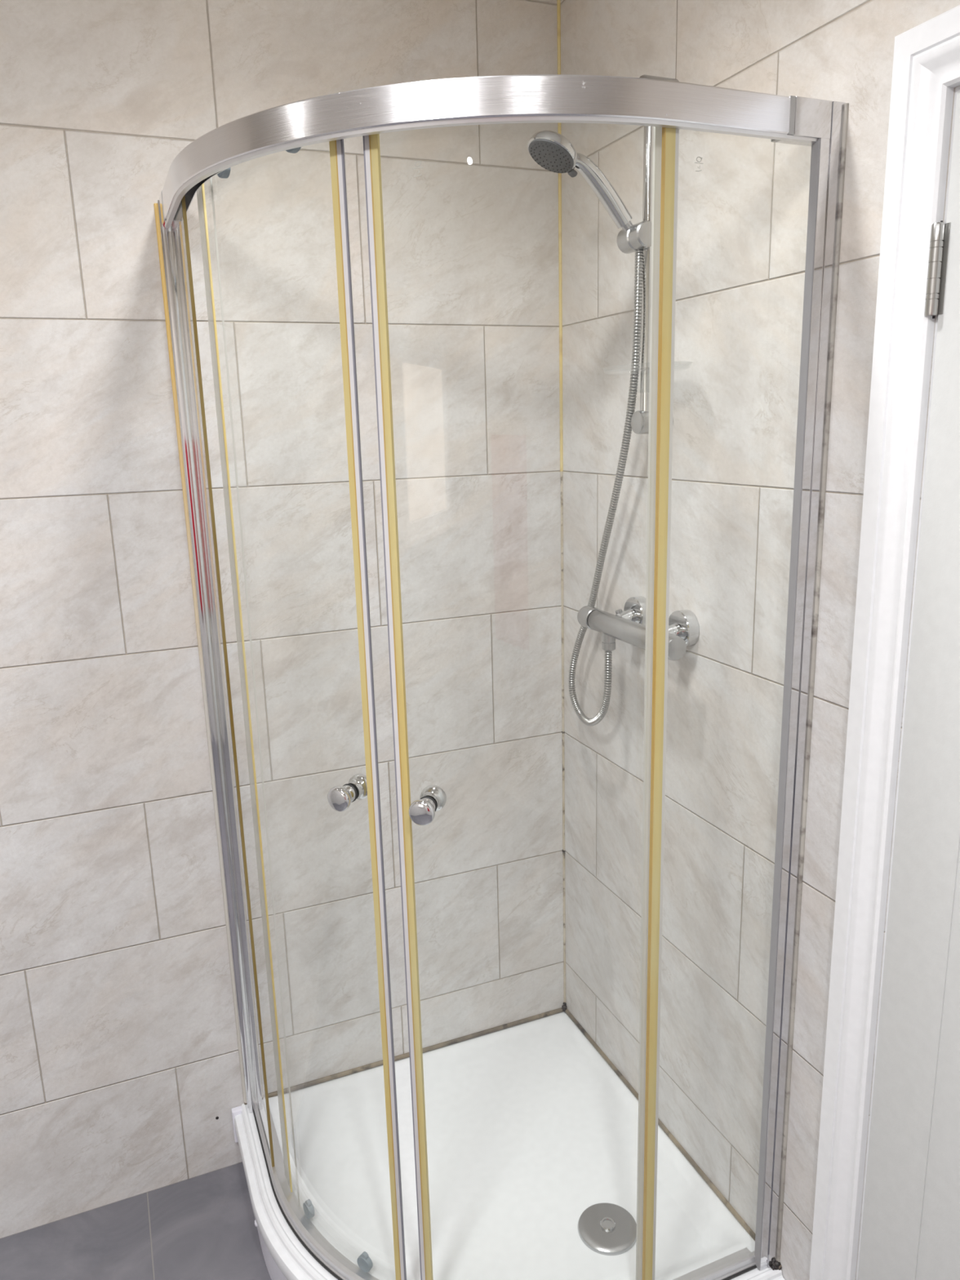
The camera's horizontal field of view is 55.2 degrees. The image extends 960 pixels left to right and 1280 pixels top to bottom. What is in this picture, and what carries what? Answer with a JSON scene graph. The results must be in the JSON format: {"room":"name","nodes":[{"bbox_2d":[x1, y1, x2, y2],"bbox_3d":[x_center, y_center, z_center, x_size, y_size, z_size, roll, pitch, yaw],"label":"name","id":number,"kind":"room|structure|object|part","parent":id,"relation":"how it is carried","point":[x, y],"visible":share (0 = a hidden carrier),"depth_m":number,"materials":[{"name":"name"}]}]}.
{"room":"bathroom","nodes":[
{"label":"bathroom","id":0,"kind":"room"},
{"bbox_2d":[0,1161,271,1279],"bbox_3d":[-0.308,1.558,0.564,2.840,0.100,3.240,-7,14,-22],"label":"floor","id":1,"kind":"structure","parent":0,"point":[202,1227],"depth_m":1.85,"materials":[{"name":"grey tile"}]},
{"bbox_2d":[231,1011,785,1279],"bbox_3d":[-0.005,1.129,1.808,0.822,0.147,0.820,-7,14,-22],"label":"shower tray","id":2,"kind":"object","parent":1,"relation":"on","point":[531,1134],"visible":0.92,"depth_m":1.83,"materials":[{"name":"white plastic"}]},
{"bbox_3d":[-0.063,1.192,1.674,1.144,0.090,0.343,4,14,22],"label":"riser panel","id":3,"kind":"part","parent":2,"relation":"part of","materials":[{"name":"white plastic"}]},
{"bbox_2d":[156,74,845,1279],"bbox_3d":[-0.082,0.197,1.462,1.118,1.829,0.347,4,14,23],"label":"shower enclosure","id":4,"kind":"object","parent":2,"relation":"on","point":[668,107],"visible":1,"depth_m":1.31,"materials":[{"name":"metal"}]},
{"bbox_3d":[-0.519,0.128,1.807,0.034,1.828,0.020,-7,14,-22],"label":"wall post","id":5,"kind":"part","parent":4,"relation":"part of","materials":[{"name":"metal"}]},
{"bbox_3d":[-0.471,0.157,1.702,0.006,1.792,0.196,-7,14,-22],"label":"fixed panel","id":6,"kind":"part","parent":4,"relation":"part of","materials":[{"name":"clear glass"}]},
{"bbox_3d":[-0.202,0.231,1.351,0.038,0.038,0.033,6,15,29],"label":"door knob","id":7,"kind":"part","parent":4,"relation":"part of","materials":[{"name":"silver metal"}]},
{"bbox_2d":[342,783,357,802],"bbox_3d":[-0.194,0.227,1.364,0.028,0.028,0.002,6,15,29],"label":"washer","id":8,"kind":"object","parent":4,"relation":"in","point":[351,788],"depth_m":1.35,"materials":[{"name":"silver metal"}]},
{"bbox_3d":[-0.183,0.223,1.382,0.039,0.039,0.030,6,15,29],"label":"door knob","id":9,"kind":"part","parent":4,"relation":"part of","materials":[{"name":"silver metal"}]},
{"bbox_3d":[-0.080,0.241,1.301,0.038,0.038,0.033,2,14,15],"label":"door knob","id":10,"kind":"part","parent":4,"relation":"part of","materials":[{"name":"silver metal"}]},
{"bbox_2d":[420,795,436,811],"bbox_3d":[-0.075,0.237,1.316,0.028,0.028,0.002,2,14,15],"label":"washer","id":11,"kind":"object","parent":4,"relation":"in","point":[432,799],"depth_m":1.31,"materials":[{"name":"silver metal"}]},
{"bbox_3d":[-0.070,0.232,1.336,0.039,0.039,0.030,2,14,15],"label":"door knob","id":12,"kind":"part","parent":4,"relation":"part of","materials":[{"name":"silver metal"}]},
{"bbox_3d":[-0.108,-0.669,1.249,1.067,0.043,0.330,4,14,22],"label":"rail","id":13,"kind":"part","parent":4,"relation":"part of","materials":[{"name":"metal"}]},
{"bbox_3d":[0.482,0.198,1.396,0.020,1.828,0.018,-7,14,-22],"label":"wall post","id":14,"kind":"part","parent":4,"relation":"part of","materials":[{"name":"metal"}]},
{"bbox_2d":[770,1260,782,1270],"bbox_3d":[0.514,1.087,1.595,0.021,0.018,0.015,-7,14,-22],"label":"sealant","id":15,"kind":"object","parent":2,"relation":"on","point":[775,1265],"visible":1,"depth_m":1.59,"materials":[{"name":"grey rubber"}]},
{"bbox_2d":[0,0,564,1238],"bbox_3d":[-0.991,-0.016,1.651,2.740,2.700,0.120,-7,14,-22],"label":"wall","id":16,"kind":"structure","parent":0,"point":[119,1056],"depth_m":1.81,"materials":[{"name":"beige tile"}]},
{"bbox_2d":[153,203,246,1103],"bbox_3d":[-0.539,0.129,1.809,0.009,1.826,0.009,-7,14,-22],"label":"sealant","id":17,"kind":"structure","parent":16,"relation":"attached to","point":[156,211],"depth_m":1.77,"materials":[{"name":"orange plastic"}]},
{"bbox_2d":[244,1007,562,1104],"bbox_3d":[-0.152,0.972,2.165,0.795,0.011,0.011,-7,14,-22],"label":"sealant","id":18,"kind":"structure","parent":16,"relation":"attached to","point":[348,1072],"depth_m":2.17,"materials":[{"name":"plastic"}]},
{"bbox_2d":[556,0,563,471],"bbox_3d":[0.165,-0.865,1.888,0.008,1.020,0.008,-7,14,-22],"label":"sealant","id":19,"kind":"structure","parent":16,"relation":"attached to","point":[558,3],"depth_m":1.91,"materials":[{"name":"plastic"}]},
{"bbox_2d":[560,471,565,1002],"bbox_3d":[0.196,0.281,2.159,0.007,1.335,0.007,-7,14,-22],"label":"sealant","id":20,"kind":"structure","parent":16,"relation":"attached to","point":[562,472],"depth_m":2.14,"materials":[{"name":"grey plastic"}]},
{"bbox_2d":[560,1002,567,1011],"bbox_3d":[0.212,0.922,2.305,0.018,0.026,0.015,-7,14,-22],"label":"sealant","id":21,"kind":"object","parent":16,"relation":"attached to","point":[564,1006],"visible":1,"depth_m":2.30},
{"bbox_2d":[560,0,959,1279],"bbox_3d":[0.819,0.152,0.731,0.120,2.700,3.000,-7,14,-22],"label":"wall","id":22,"kind":"structure","parent":0,"point":[742,227],"depth_m":1.54,"materials":[{"name":"beige tile"}]},
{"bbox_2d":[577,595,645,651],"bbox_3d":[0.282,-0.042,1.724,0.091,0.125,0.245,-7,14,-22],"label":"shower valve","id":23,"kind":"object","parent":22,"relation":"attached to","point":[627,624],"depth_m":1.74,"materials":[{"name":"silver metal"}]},
{"bbox_3d":[0.219,-0.044,1.817,0.044,0.044,0.042,-7,14,-22],"label":"control knob","id":24,"kind":"part","parent":23,"relation":"part of","materials":[{"name":"silver metal"}]},
{"bbox_2d":[568,248,643,725],"bbox_3d":[0.234,-0.251,1.760,0.040,0.894,0.292,-5,14,-16],"label":"shower hose","id":25,"kind":"object","parent":23,"relation":"attached to","point":[638,264],"visible":0.97,"depth_m":1.74,"materials":[{"name":"metal"}]},
{"bbox_2d":[601,633,615,651],"bbox_3d":[0.247,0.001,1.761,0.026,0.036,0.026,-7,14,-22],"label":"outlet","id":26,"kind":"object","parent":23,"relation":"attached to","point":[608,643],"depth_m":1.75,"materials":[{"name":"silver metal"}]},
{"bbox_2d":[617,74,679,434],"bbox_3d":[0.283,-0.637,1.555,0.082,0.563,0.069,-7,14,-22],"label":"riser rail","id":27,"kind":"object","parent":22,"relation":"attached to","point":[638,237],"visible":0.54,"depth_m":1.54,"materials":[{"name":"silver metal"}]},
{"bbox_2d":[527,130,635,251],"bbox_3d":[0.177,-0.727,1.498,0.206,0.169,0.083,-7,14,-22],"label":"handset","id":28,"kind":"object","parent":27,"relation":"attached to","point":[551,150],"visible":0.99,"depth_m":1.48,"materials":[{"name":"silver metal"}]},
{"bbox_3d":[0.149,-0.753,1.481,0.013,0.008,0.013,25,-3,-33],"label":"spray lever","id":29,"kind":"part","parent":28,"relation":"part of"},
{"bbox_3d":[0.197,-0.735,1.505,0.117,0.109,0.030,-7,14,-22],"label":"handle","id":30,"kind":"part","parent":28,"relation":"part of","materials":[{"name":"silver metal"}]},
{"bbox_2d":[601,360,693,392],"bbox_3d":[0.277,-0.438,1.539,0.116,0.042,0.210,-7,14,-22],"label":"soap dish","id":31,"kind":"object","parent":27,"relation":"attached to","point":[628,371],"visible":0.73,"depth_m":1.53,"materials":[{"name":"clear plastic"}]},
{"bbox_3d":[0.277,-0.453,1.535,0.116,0.010,0.210,-7,14,-22],"label":"dish","id":32,"kind":"part","parent":31,"relation":"part of","materials":[{"name":"clear plastic"}]},
{"bbox_2d":[564,1008,782,1270],"bbox_3d":[0.368,1.008,1.952,0.011,0.011,0.800,-7,14,-22],"label":"sealant","id":33,"kind":"structure","parent":22,"relation":"attached to","point":[726,1202],"depth_m":1.86,"materials":[{"name":"plastic"}]},
{"bbox_2d":[776,102,848,1262],"bbox_3d":[0.495,0.200,1.390,0.007,1.826,0.007,-7,14,-22],"label":"sealant","id":34,"kind":"structure","parent":22,"relation":"attached to","point":[846,106],"depth_m":1.34,"materials":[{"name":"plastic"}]},
{"bbox_2d":[808,4,959,1279],"bbox_3d":[0.694,0.360,0.915,0.022,2.018,0.894,-7,14,-22],"label":"door frame","id":35,"kind":"structure","parent":22,"relation":"attached to","point":[926,70],"depth_m":1.20,"materials":[{"name":"white paint"}]},
{"bbox_2d":[856,86,959,1279],"bbox_3d":[0.733,0.391,0.942,0.173,1.942,0.750,-7,14,-22],"label":"door","id":36,"kind":"structure","parent":22,"relation":"in","point":[910,1223],"depth_m":1.20,"materials":[{"name":"white paint"}]},
{"bbox_3d":[0.543,-0.434,1.076,0.004,0.100,0.010,-7,14,-22],"label":"hinge plate","id":37,"kind":"part","parent":36,"relation":"part of","materials":[{"name":"metal"}]}
]}

